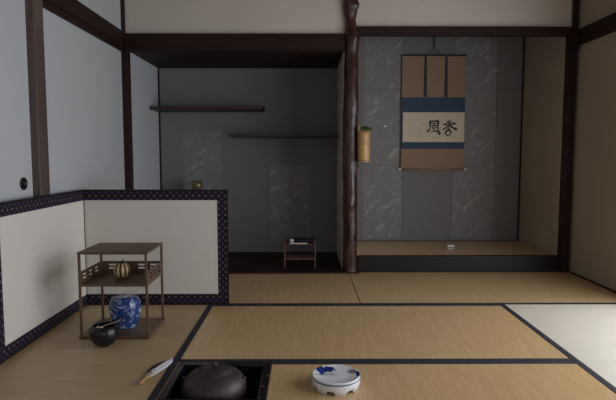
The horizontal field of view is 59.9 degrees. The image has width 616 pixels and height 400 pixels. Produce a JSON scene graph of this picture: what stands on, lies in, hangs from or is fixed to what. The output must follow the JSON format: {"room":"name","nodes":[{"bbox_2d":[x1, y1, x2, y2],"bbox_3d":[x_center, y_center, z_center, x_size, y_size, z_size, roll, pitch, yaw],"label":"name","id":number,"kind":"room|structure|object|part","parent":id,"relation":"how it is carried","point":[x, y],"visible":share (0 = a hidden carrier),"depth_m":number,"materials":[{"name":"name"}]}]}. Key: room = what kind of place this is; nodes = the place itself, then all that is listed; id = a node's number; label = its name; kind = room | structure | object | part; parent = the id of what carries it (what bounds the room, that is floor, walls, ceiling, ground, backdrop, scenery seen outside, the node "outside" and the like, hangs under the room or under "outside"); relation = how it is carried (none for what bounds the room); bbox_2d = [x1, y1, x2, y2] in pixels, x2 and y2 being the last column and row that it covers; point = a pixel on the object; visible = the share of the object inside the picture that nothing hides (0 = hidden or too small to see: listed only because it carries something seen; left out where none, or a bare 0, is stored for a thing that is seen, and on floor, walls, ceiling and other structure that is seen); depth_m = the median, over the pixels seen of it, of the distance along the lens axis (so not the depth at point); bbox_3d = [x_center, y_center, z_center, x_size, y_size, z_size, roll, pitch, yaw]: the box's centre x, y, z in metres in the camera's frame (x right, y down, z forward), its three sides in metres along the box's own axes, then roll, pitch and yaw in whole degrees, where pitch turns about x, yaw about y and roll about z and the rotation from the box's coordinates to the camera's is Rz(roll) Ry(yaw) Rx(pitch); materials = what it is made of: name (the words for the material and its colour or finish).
{"room":"japanese tea room","nodes":[
{"label":"japanese tea room","id":0,"kind":"room"},
{"bbox_2d":[43,0,124,193],"bbox_3d":[-1.477,-0.349,1.252,0.100,2.475,5.970,0,5,0],"label":"wall","id":1,"kind":"structure","parent":0,"point":[83,73],"depth_m":3.43,"materials":[{"name":"paint"}]},
{"bbox_2d":[0,0,32,201],"bbox_3d":[-1.452,-0.133,2.354,0.042,1.850,0.970,0,5,0],"label":"door","id":2,"kind":"structure","parent":1,"relation":"in","point":[16,182],"depth_m":2.63,"materials":[{"name":"paper"}]},
{"bbox_3d":[-1.439,-0.082,2.707,0.012,0.064,0.064,0,5,0],"label":"handle","id":3,"kind":"part","parent":2,"relation":"part of","materials":[{"name":"black paint"}]},
{"bbox_2d":[25,0,49,196],"bbox_3d":[-1.428,-0.508,2.818,0.055,2.420,0.106,0,5,0],"label":"trim","id":4,"kind":"structure","parent":1,"relation":"attached to","point":[34,28],"depth_m":2.79,"materials":[{"name":"brown wood"}]},
{"bbox_2d":[42,0,123,51],"bbox_3d":[-1.423,-0.972,1.175,0.048,0.150,5.920,0,5,0],"label":"trim","id":5,"kind":"structure","parent":1,"relation":"attached to","point":[74,12],"depth_m":3.42,"materials":[{"name":"brown wood"}]},
{"bbox_2d":[130,52,159,188],"bbox_3d":[-1.472,-0.327,4.659,0.148,1.850,0.804,0,5,0],"label":"wall","id":6,"kind":"structure","parent":0,"point":[144,76],"depth_m":4.57,"materials":[{"name":"paint"}]},
{"bbox_2d":[159,37,522,251],"bbox_3d":[0.311,-0.712,5.064,3.520,2.550,0.052,0,5,0],"label":"wall","id":7,"kind":"structure","parent":0,"point":[278,188],"depth_m":5.06,"materials":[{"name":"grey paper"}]},
{"bbox_2d":[157,68,161,188],"bbox_3d":[-1.393,-0.364,5.052,0.013,1.732,0.013,0,5,0],"label":"trim","id":8,"kind":"structure","parent":7,"relation":"attached to","point":[157,68],"depth_m":5.03,"materials":[{"name":"brown wood"}]},
{"bbox_2d":[149,105,264,111],"bbox_3d":[-0.898,-0.830,4.866,0.998,0.038,0.310,0,5,0],"label":"wall shelf","id":9,"kind":"object","parent":7,"relation":"attached to","point":[154,108],"visible":1,"depth_m":4.72,"materials":[{"name":"brown wood"}]},
{"bbox_2d":[130,51,342,67],"bbox_3d":[-0.562,-1.222,4.594,1.672,0.055,0.794,0,5,0],"label":"ceiling","id":10,"kind":"structure","parent":7,"relation":"attached to","point":[159,59],"depth_m":4.53,"materials":[{"name":"brown wood"}]},
{"bbox_2d":[229,135,338,137],"bbox_3d":[-0.213,-0.582,4.891,0.972,0.020,0.308,0,5,0],"label":"wall shelf","id":11,"kind":"object","parent":7,"relation":"attached to","point":[232,136],"visible":1,"depth_m":4.74,"materials":[{"name":"brown wood"}]},
{"bbox_2d":[229,252,356,274],"bbox_3d":[-0.531,0.569,4.696,1.830,0.066,0.890,0,5,0],"label":"floor","id":12,"kind":"structure","parent":7,"relation":"attached to","point":[239,262],"depth_m":4.55,"materials":[{"name":"brown wood"}]},
{"bbox_2d":[191,181,202,188],"bbox_3d":[-1.012,0.171,4.906,0.124,0.692,0.124,0,5,0],"label":"bronze vase","id":13,"kind":"object","parent":12,"relation":"on","point":[194,184],"visible":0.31,"depth_m":4.84,"materials":[{"name":"gold metal"}]},
{"bbox_2d":[284,236,315,267],"bbox_3d":[-0.067,0.436,4.472,0.260,0.236,0.188,0,5,0],"label":"stand","id":14,"kind":"object","parent":12,"relation":"on","point":[286,256],"visible":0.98,"depth_m":4.43,"materials":[{"name":"red wood"}]},
{"bbox_2d":[285,241,313,244],"bbox_3d":[-0.067,0.358,4.465,0.238,0.008,0.188,0,5,0],"label":"shelf","id":15,"kind":"object","parent":14,"relation":"attached to","point":[286,242],"depth_m":4.37,"materials":[{"name":"red wood"}]},
{"bbox_2d":[285,254,314,259],"bbox_3d":[-0.067,0.477,4.475,0.260,0.010,0.188,0,5,0],"label":"shelf","id":16,"kind":"object","parent":14,"relation":"attached to","point":[287,256],"depth_m":4.45,"materials":[{"name":"red wood"}]},
{"bbox_2d":[293,237,313,242],"bbox_3d":[-0.037,0.335,4.486,0.174,0.034,0.069,0,5,0],"label":"box","id":17,"kind":"object","parent":14,"relation":"on","point":[296,239],"visible":0.93,"depth_m":4.46,"materials":[{"name":"black wood"}]},
{"bbox_2d":[342,0,359,273],"bbox_3d":[0.337,-0.625,4.208,0.135,2.420,0.136,0,5,0],"label":"log post","id":18,"kind":"object","parent":12,"relation":"on","point":[350,7],"visible":1,"depth_m":4.18,"materials":[{"name":"brown wood"}]},
{"bbox_2d":[357,126,369,161],"bbox_3d":[0.432,-0.432,4.156,0.100,0.275,0.100,0,5,0],"label":"vase","id":19,"kind":"object","parent":18,"relation":"hanging from","point":[363,144],"visible":0.99,"depth_m":4.12,"materials":[{"name":"beige wood"}]},
{"bbox_2d":[360,125,385,131],"bbox_3d":[0.502,-0.510,4.115,0.202,0.127,0.031,1,5,12],"label":"flower sprig","id":20,"kind":"object","parent":19,"relation":"in","point":[363,128],"visible":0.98,"depth_m":4.12,"materials":[{"name":"green plant"}]},
{"bbox_2d":[517,37,524,240],"bbox_3d":[2.012,-0.770,5.035,0.012,2.330,0.014,0,5,0],"label":"trim","id":21,"kind":"structure","parent":7,"relation":"attached to","point":[523,37],"depth_m":5.05,"materials":[{"name":"brown wood"}]},
{"bbox_2d":[336,28,345,267],"bbox_3d":[0.330,-0.657,4.653,0.108,2.510,0.780,0,5,0],"label":"wall partition","id":22,"kind":"structure","parent":0,"point":[340,69],"depth_m":4.55,"materials":[{"name":"paint"}]},
{"bbox_2d":[125,0,571,33],"bbox_3d":[0.344,-1.563,4.167,3.525,0.543,0.038,0,5,0],"label":"wall","id":23,"kind":"structure","parent":0,"point":[141,16],"depth_m":4.16,"materials":[{"name":"paint"}]},
{"bbox_2d":[120,0,133,188],"bbox_3d":[-1.427,-0.625,4.202,0.074,2.420,0.055,0,5,0],"label":"trim","id":24,"kind":"structure","parent":23,"relation":"attached to","point":[125,55],"depth_m":4.17,"materials":[{"name":"brown wood"}]},
{"bbox_2d":[124,33,344,50],"bbox_3d":[-0.566,-1.226,4.164,1.705,0.126,0.060,0,5,0],"label":"trim","id":25,"kind":"structure","parent":23,"relation":"attached to","point":[132,41],"depth_m":4.13,"materials":[{"name":"brown wood"}]},
{"bbox_2d":[357,26,569,36],"bbox_3d":[1.204,-1.311,4.167,1.656,0.068,0.060,0,5,0],"label":"trim","id":26,"kind":"structure","parent":23,"relation":"attached to","point":[364,31],"depth_m":4.14,"materials":[{"name":"brown wood"}]},
{"bbox_2d":[519,37,565,254],"bbox_3d":[2.067,-0.703,4.659,0.093,2.500,0.780,0,5,0],"label":"wall","id":27,"kind":"structure","parent":0,"point":[544,65],"depth_m":4.63,"materials":[{"name":"paint"}]},
{"bbox_2d":[357,255,560,271],"bbox_3d":[1.217,0.514,4.333,1.631,0.129,0.064,0,5,0],"label":"trim","id":28,"kind":"structure","parent":27,"relation":"attached to","point":[365,263],"depth_m":4.30,"materials":[{"name":"black paint"}]},
{"bbox_2d":[557,0,578,272],"bbox_3d":[2.060,-0.627,4.231,0.057,2.420,0.085,0,5,0],"label":"trim","id":29,"kind":"structure","parent":27,"relation":"attached to","point":[570,70],"depth_m":4.22,"materials":[{"name":"brown wood"}]},
{"bbox_2d":[568,0,615,290],"bbox_3d":[2.173,-0.352,1.287,0.100,2.475,6.000,0,5,0],"label":"wall","id":30,"kind":"structure","parent":0,"point":[592,243],"depth_m":3.94,"materials":[{"name":"paint"}]},
{"bbox_2d":[568,12,615,49],"bbox_3d":[2.080,-0.991,1.190,0.105,0.155,5.914,0,5,0],"label":"trim","id":31,"kind":"structure","parent":30,"relation":"attached to","point":[602,27],"depth_m":3.91,"materials":[{"name":"brown wood"}]},
{"bbox_2d":[571,272,615,292],"bbox_3d":[2.119,0.826,1.333,0.008,0.010,5.894,0,5,0],"label":"baseboard","id":32,"kind":"structure","parent":30,"relation":"attached to","point":[571,272],"depth_m":3.92,"materials":[{"name":"brown wood"}]},
{"bbox_3d":[0.350,0.880,1.797,3.760,0.065,6.830,0,5,0],"label":"floor","id":33,"kind":"structure","parent":0,"visible":0},
{"bbox_2d":[0,305,212,399],"bbox_3d":[-1.011,0.761,2.451,0.838,0.052,1.836,0,5,0],"label":"mat","id":34,"kind":"object","parent":33,"relation":"on","point":[58,365],"visible":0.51,"depth_m":2.44,"materials":[{"name":"beige wicker"}]},
{"bbox_2d":[89,321,118,346],"bbox_3d":[-1.007,0.667,2.645,0.139,0.104,0.139,0,5,0],"label":"bowl","id":35,"kind":"object","parent":34,"relation":"on","point":[105,336],"visible":0.97,"depth_m":2.60,"materials":[{"name":"black ceramic"}]},
{"bbox_2d":[97,318,120,327],"bbox_3d":[-0.981,0.609,2.645,0.010,0.017,0.140,3,6,32],"label":"scoop","id":36,"kind":"object","parent":35,"relation":"on","point":[120,318],"visible":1,"depth_m":2.65,"materials":[{"name":"grey metal"}]},
{"bbox_2d":[0,189,228,363],"bbox_3d":[-0.948,0.337,2.857,0.905,0.724,1.003,0,5,0],"label":"folding screen","id":37,"kind":"object","parent":34,"relation":"on","point":[41,237],"visible":1,"depth_m":3.32,"materials":[{"name":"white paper"}]},
{"bbox_3d":[-1.392,0.338,2.845,0.017,0.724,0.985,0,5,0],"label":"frame","id":38,"kind":"part","parent":37,"relation":"part of","materials":[{"name":"black paint"}]},
{"bbox_3d":[-0.951,0.296,3.348,0.905,0.724,0.017,0,5,0],"label":"frame","id":39,"kind":"part","parent":37,"relation":"part of","materials":[{"name":"fabric"}]},
{"bbox_2d":[77,242,164,338],"bbox_3d":[-0.991,0.475,2.869,0.358,0.450,0.312,0,5,0],"label":"shelf","id":40,"kind":"object","parent":34,"relation":"on","point":[145,328],"visible":0.95,"depth_m":2.83,"materials":[{"name":"brown wood"}]},
{"bbox_3d":[-1.159,0.494,2.724,0.012,0.438,0.012,0,5,0],"label":"post","id":41,"kind":"part","parent":40,"relation":"part of","materials":[{"name":"brown wood"}]},
{"bbox_3d":[-1.160,0.386,2.861,0.006,0.062,0.278,0,5,0],"label":"gallery rail","id":42,"kind":"part","parent":40,"relation":"part of","materials":[{"name":"brown wood"}]},
{"bbox_3d":[-1.161,0.469,3.014,0.012,0.438,0.012,0,5,0],"label":"post","id":43,"kind":"part","parent":40,"relation":"part of","materials":[{"name":"brown wood"}]},
{"bbox_2d":[113,259,129,277],"bbox_3d":[-0.996,0.365,2.860,0.088,0.102,0.085,0,5,0],"label":"caddy","id":44,"kind":"object","parent":40,"relation":"on","point":[121,269],"visible":1,"depth_m":2.83,"materials":[{"name":"paint"}]},
{"bbox_3d":[-0.991,0.422,2.865,0.344,0.012,0.298,0,5,0],"label":"shelf","id":45,"kind":"part","parent":40,"relation":"part of","materials":[{"name":"brown wood"}]},
{"bbox_3d":[-0.991,0.689,2.887,0.358,0.014,0.312,0,5,0],"label":"board","id":46,"kind":"part","parent":40,"relation":"part of","materials":[{"name":"brown wood"}]},
{"bbox_2d":[109,294,140,328],"bbox_3d":[-0.984,0.592,2.879,0.165,0.178,0.164,0,5,0],"label":"jar","id":47,"kind":"object","parent":40,"relation":"on","point":[127,307],"visible":0.98,"depth_m":2.82,"materials":[{"name":"blue ceramic"}]},
{"bbox_3d":[-0.984,0.523,2.873,0.114,0.010,0.114,0,5,0],"label":"jar lid","id":48,"kind":"part","parent":47,"relation":"part of","materials":[{"name":"blue ceramic"}]},
{"bbox_3d":[-0.992,0.373,3.007,0.324,0.062,0.006,0,5,0],"label":"gallery rail","id":49,"kind":"part","parent":40,"relation":"part of","materials":[{"name":"brown wood"}]},
{"bbox_3d":[-0.821,0.494,2.725,0.012,0.438,0.012,0,5,0],"label":"post","id":50,"kind":"part","parent":40,"relation":"part of","materials":[{"name":"brown wood"}]},
{"bbox_3d":[-0.822,0.386,2.863,0.006,0.062,0.278,0,5,0],"label":"gallery rail","id":51,"kind":"part","parent":40,"relation":"part of","materials":[{"name":"brown wood"}]},
{"bbox_3d":[-0.823,0.469,3.016,0.012,0.438,0.012,0,5,0],"label":"post","id":52,"kind":"part","parent":40,"relation":"part of","materials":[{"name":"brown wood"}]},
{"bbox_2d":[139,358,172,384],"bbox_3d":[-0.662,0.739,2.329,0.066,0.015,0.280,1,5,9],"label":"feather","id":53,"kind":"object","parent":34,"relation":"on","point":[160,366],"visible":1,"depth_m":2.34,"materials":[{"name":"white fabric"}]},
{"bbox_3d":[-0.680,0.747,2.241,0.015,0.015,0.100,1,5,9],"label":"handle","id":54,"kind":"part","parent":53,"relation":"part of","materials":[{"name":"brown wood"}]},
{"bbox_2d":[87,274,359,304],"bbox_3d":[-0.554,0.647,3.809,1.768,0.052,0.880,0,5,0],"label":"mat","id":55,"kind":"object","parent":33,"relation":"on","point":[244,289],"visible":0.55,"depth_m":3.75,"materials":[{"name":"beige wicker"}]},
{"bbox_2d":[179,304,572,361],"bbox_3d":[0.309,0.723,2.909,1.804,0.052,0.931,0,5,0],"label":"mat","id":56,"kind":"object","parent":33,"relation":"on","point":[287,332],"visible":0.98,"depth_m":2.81,"materials":[{"name":"beige wicker"}]},
{"bbox_2d":[156,361,615,399],"bbox_3d":[0.314,0.800,1.993,1.804,0.052,0.903,0,5,0],"label":"mat","id":57,"kind":"object","parent":33,"relation":"on","point":[290,380],"visible":0.97,"depth_m":2.23,"materials":[{"name":"beige wicker"}]},
{"bbox_2d":[157,362,271,399],"bbox_3d":[-0.373,0.943,2.239,0.420,0.386,0.406,0,5,0],"label":"hearth","id":58,"kind":"object","parent":57,"relation":"in","point":[257,374],"visible":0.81,"depth_m":2.37,"materials":[{"name":"paint"}]},
{"bbox_3d":[-0.373,0.986,2.238,0.160,0.140,0.170,0,5,0],"label":"trivet","id":59,"kind":"object","parent":58,"relation":"in","visible":0},
{"bbox_2d":[182,361,246,398],"bbox_3d":[-0.386,0.792,2.217,0.262,0.250,0.262,0,5,0],"label":"tea kettle","id":60,"kind":"object","parent":59,"relation":"on","point":[214,380],"visible":0.97,"depth_m":2.14,"materials":[{"name":"metal"}]},
{"bbox_3d":[-0.386,0.697,2.209,0.119,0.014,0.119,0,5,0],"label":"lid","id":61,"kind":"part","parent":60,"relation":"part of","materials":[{"name":"metal"}]},
{"bbox_2d":[311,364,360,395],"bbox_3d":[0.114,0.733,2.182,0.202,0.053,0.202,0,5,0],"label":"box","id":62,"kind":"object","parent":57,"relation":"on","point":[338,379],"visible":1,"depth_m":2.14,"materials":[{"name":"white ceramic"}]},
{"bbox_3d":[0.114,0.713,2.180,0.198,0.013,0.198,0,5,0],"label":"box lid","id":63,"kind":"part","parent":62,"relation":"part of","materials":[{"name":"ceramic"}]},
{"bbox_2d":[357,240,551,254],"bbox_3d":[1.202,0.472,4.754,1.632,0.102,0.774,0,5,0],"label":"mat","id":64,"kind":"object","parent":33,"relation":"on","point":[426,247],"visible":0.54,"depth_m":4.71,"materials":[{"name":"beige wicker"}]},
{"bbox_2d":[446,244,454,248],"bbox_3d":[1.248,0.410,4.687,0.062,0.037,0.048,0,5,0],"label":"container","id":65,"kind":"object","parent":64,"relation":"on","point":[449,246],"visible":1,"depth_m":4.67,"materials":[{"name":"white ceramic"}]},
{"bbox_2d":[350,272,615,304],"bbox_3d":[1.215,0.644,3.843,1.767,0.052,0.930,0,5,0],"label":"mat","id":66,"kind":"object","parent":33,"relation":"on","point":[507,288],"visible":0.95,"depth_m":3.78,"materials":[{"name":"beige wicker"}]},
{"bbox_2d":[500,304,615,393],"bbox_3d":[1.661,0.760,2.466,0.891,0.052,1.836,0,5,0],"label":"mat","id":67,"kind":"object","parent":33,"relation":"on","point":[585,334],"visible":0.97,"depth_m":2.88,"materials":[{"name":"beige wicker"}]},
{"bbox_3d":[1.224,-1.931,4.576,1.700,0.040,0.830,0,5,0],"label":"ceiling","id":68,"kind":"structure","parent":0,"visible":0},
{"bbox_3d":[1.172,-1.675,4.927,0.011,0.524,0.027,0,5,0],"label":"hanger","id":69,"kind":"object","parent":68,"relation":"hanging from","visible":0},
{"bbox_2d":[398,47,466,170],"bbox_3d":[1.173,-0.854,5.001,0.640,1.158,0.026,0,5,0],"label":"scroll","id":70,"kind":"object","parent":69,"relation":"hanging from","point":[433,86],"visible":1,"depth_m":5.00,"materials":[{"name":"brown fabric"}]},
{"bbox_3d":[1.173,-1.341,4.964,0.599,0.014,0.014,0,5,0],"label":"rod","id":71,"kind":"part","parent":70,"relation":"part of","materials":[{"name":"brown wood"}]}
]}

